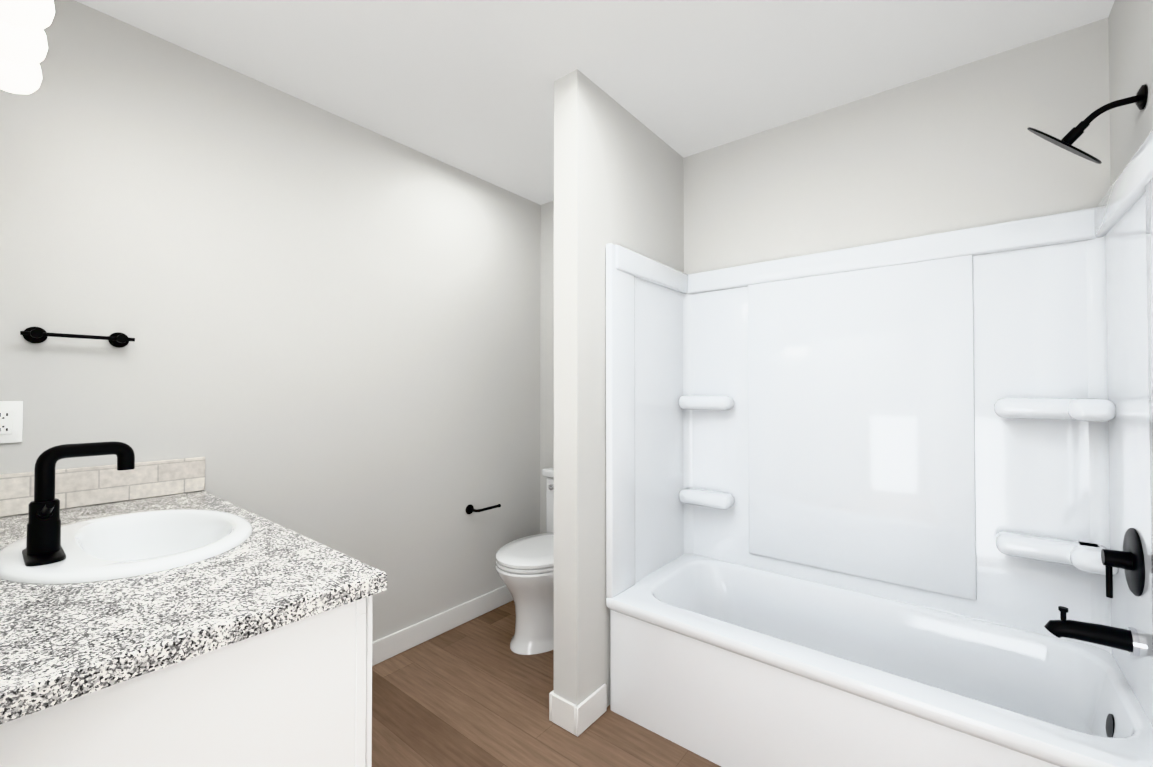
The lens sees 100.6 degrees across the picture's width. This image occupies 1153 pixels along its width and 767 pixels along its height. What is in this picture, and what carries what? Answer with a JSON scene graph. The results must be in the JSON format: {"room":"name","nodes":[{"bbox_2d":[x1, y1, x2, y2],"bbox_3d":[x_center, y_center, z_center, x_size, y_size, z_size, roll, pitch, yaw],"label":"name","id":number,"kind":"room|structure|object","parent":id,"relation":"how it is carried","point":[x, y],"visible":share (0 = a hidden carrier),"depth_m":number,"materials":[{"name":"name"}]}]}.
{"room":"bathroom","nodes":[
{"label":"bathroom","id":0,"kind":"room"},
{"bbox_2d":[0,0,540,641],"bbox_3d":[-1.004,0.060,2.182,0.100,2.440,2.540,-1,-1,39],"label":"wall","id":1,"kind":"structure","parent":0,"point":[328,320],"depth_m":1.88,"materials":[{"name":"grey paint"}]},
{"bbox_2d":[0,401,22,442],"bbox_3d":[-1.606,0.108,1.342,0.010,0.118,0.072,-1,-1,39],"label":"electrical outlet plate","id":2,"kind":"object","parent":1,"relation":"attached to","point":[11,421],"visible":1,"depth_m":1.35,"materials":[{"name":"white plastic"}]},
{"bbox_2d":[20,327,134,347],"bbox_3d":[-1.494,-0.140,1.442,0.064,0.048,0.237,-1,-1,39],"label":"towel rail","id":3,"kind":"object","parent":1,"relation":"attached to","point":[40,335],"visible":1,"depth_m":1.41,"materials":[{"name":"black metal"}]},
{"bbox_2d":[372,585,512,665],"bbox_3d":[-0.778,1.230,2.357,0.013,0.105,1.760,-1,-1,39],"label":"baseboard","id":4,"kind":"structure","parent":1,"relation":"attached to","point":[397,642],"depth_m":2.43,"materials":[{"name":"white wood"}]},
{"bbox_2d":[466,504,500,513],"bbox_3d":[-0.512,0.687,2.642,0.074,0.052,0.187,-1,-1,39],"label":"paper holder","id":5,"kind":"object","parent":1,"relation":"attached to","point":[470,509],"visible":1,"depth_m":2.60,"materials":[{"name":"black metal"}]},
{"bbox_2d":[372,600,720,766],"bbox_3d":[0.000,1.294,1.358,2.675,0.050,2.540,-1,-1,39],"label":"floor","id":6,"kind":"structure","parent":0,"point":[475,692],"depth_m":1.83,"materials":[{"name":"brown wood"}]},
{"bbox_2d":[0,441,386,766],"bbox_3d":[-1.025,0.697,1.088,1.223,1.136,0.618,-1,-1,39],"label":"bathroom vanity","id":7,"kind":"object","parent":6,"relation":"on","point":[167,613],"visible":1,"depth_m":0.83,"materials":[{"name":"white"}]},
{"bbox_2d":[22,441,134,565],"bbox_3d":[-1.055,0.240,1.023,0.160,0.224,0.163,-1,-1,39],"label":"faucet","id":8,"kind":"object","parent":7,"relation":"on","point":[44,547],"depth_m":0.97,"materials":[{"name":"black metal"}]},
{"bbox_2d":[0,509,252,583],"bbox_3d":[-1.039,0.437,1.128,0.594,0.167,0.442,-1,-1,39],"label":"sink","id":9,"kind":"object","parent":7,"relation":"in","point":[124,547],"depth_m":1.14,"materials":[{"name":"white ceramic"}]},
{"bbox_2d":[495,467,553,654],"bbox_3d":[-0.117,0.887,2.504,0.456,0.795,0.705,-1,-1,39],"label":"toilet","id":10,"kind":"object","parent":6,"relation":"on","point":[524,566],"visible":0.52,"depth_m":2.29,"materials":[{"name":"white ceramic"}]},
{"bbox_2d":[606,84,1152,766],"bbox_3d":[0.902,0.255,1.697,1.471,2.037,0.698,-1,-1,39],"label":"shower","id":11,"kind":"object","parent":6,"relation":"on","point":[886,504],"visible":1,"depth_m":1.72,"materials":[{"name":"white plastic"}]},
{"bbox_2d":[606,554,1152,766],"bbox_3d":[0.902,1.053,1.686,1.471,0.440,0.698,-1,-1,39],"label":"bathtub","id":12,"kind":"object","parent":11,"relation":"in","point":[731,662],"depth_m":1.59,"materials":[{"name":"white plastic"}]},
{"bbox_2d":[75,0,1114,204],"bbox_3d":[0.000,-1.211,1.393,2.675,0.080,2.540,-1,-1,39],"label":"ceiling","id":13,"kind":"structure","parent":0,"point":[466,86],"depth_m":1.70,"materials":[{"name":"grey paint"}]},
{"bbox_2d":[554,69,683,706],"bbox_3d":[0.230,0.059,2.133,0.115,2.440,0.870,-1,-1,39],"label":"wall","id":14,"kind":"structure","parent":0,"point":[619,174],"depth_m":1.82,"materials":[{"name":"grey paint"}]},
{"bbox_2d":[549,690,553,720],"bbox_3d":[0.172,1.227,2.147,0.013,0.105,0.870,-1,-1,39],"label":"baseboard","id":15,"kind":"structure","parent":14,"relation":"attached to","point":[550,705],"depth_m":1.81,"materials":[{"name":"white wood"}]},
{"bbox_2d":[552,693,576,734],"bbox_3d":[-0.046,1.222,1.773,0.115,0.105,0.013,-1,-1,39],"label":"baseboard","id":16,"kind":"structure","parent":14,"relation":"attached to","point":[563,713],"depth_m":1.77,"materials":[{"name":"white wood"}]},
{"bbox_2d":[575,683,606,736],"bbox_3d":[0.057,1.222,1.798,0.013,0.105,0.182,-1,-1,39],"label":"baseboard","id":17,"kind":"structure","parent":14,"relation":"attached to","point":[590,709],"depth_m":1.78,"materials":[{"name":"white wood"}]},
{"bbox_2d":[540,17,1110,533],"bbox_3d":[0.764,0.062,2.326,2.475,2.440,0.100,-1,-1,39],"label":"wall","id":18,"kind":"structure","parent":0,"point":[956,149],"depth_m":1.86,"materials":[{"name":"grey paint"}]},
{"bbox_2d":[1108,0,1152,185],"bbox_3d":[1.003,0.038,0.569,0.100,2.440,2.540,-1,-1,39],"label":"wall","id":19,"kind":"structure","parent":0,"point":[1130,25],"depth_m":1.35,"materials":[{"name":"grey paint"}]},
{"bbox_3d":[-0.765,0.036,0.425,2.475,2.440,0.100,-1,-1,39],"label":"wall","id":20,"kind":"structure","parent":0,"visible":0},
{"bbox_2d":[0,0,54,93],"bbox_3d":[-1.216,-0.770,0.981,0.490,0.173,0.180,-1,-1,39],"label":"sconce","id":21,"kind":"object","parent":20,"relation":"attached to","point":[23,41],"visible":1,"depth_m":1.00,"materials":[{"name":"white glass"}]}
]}

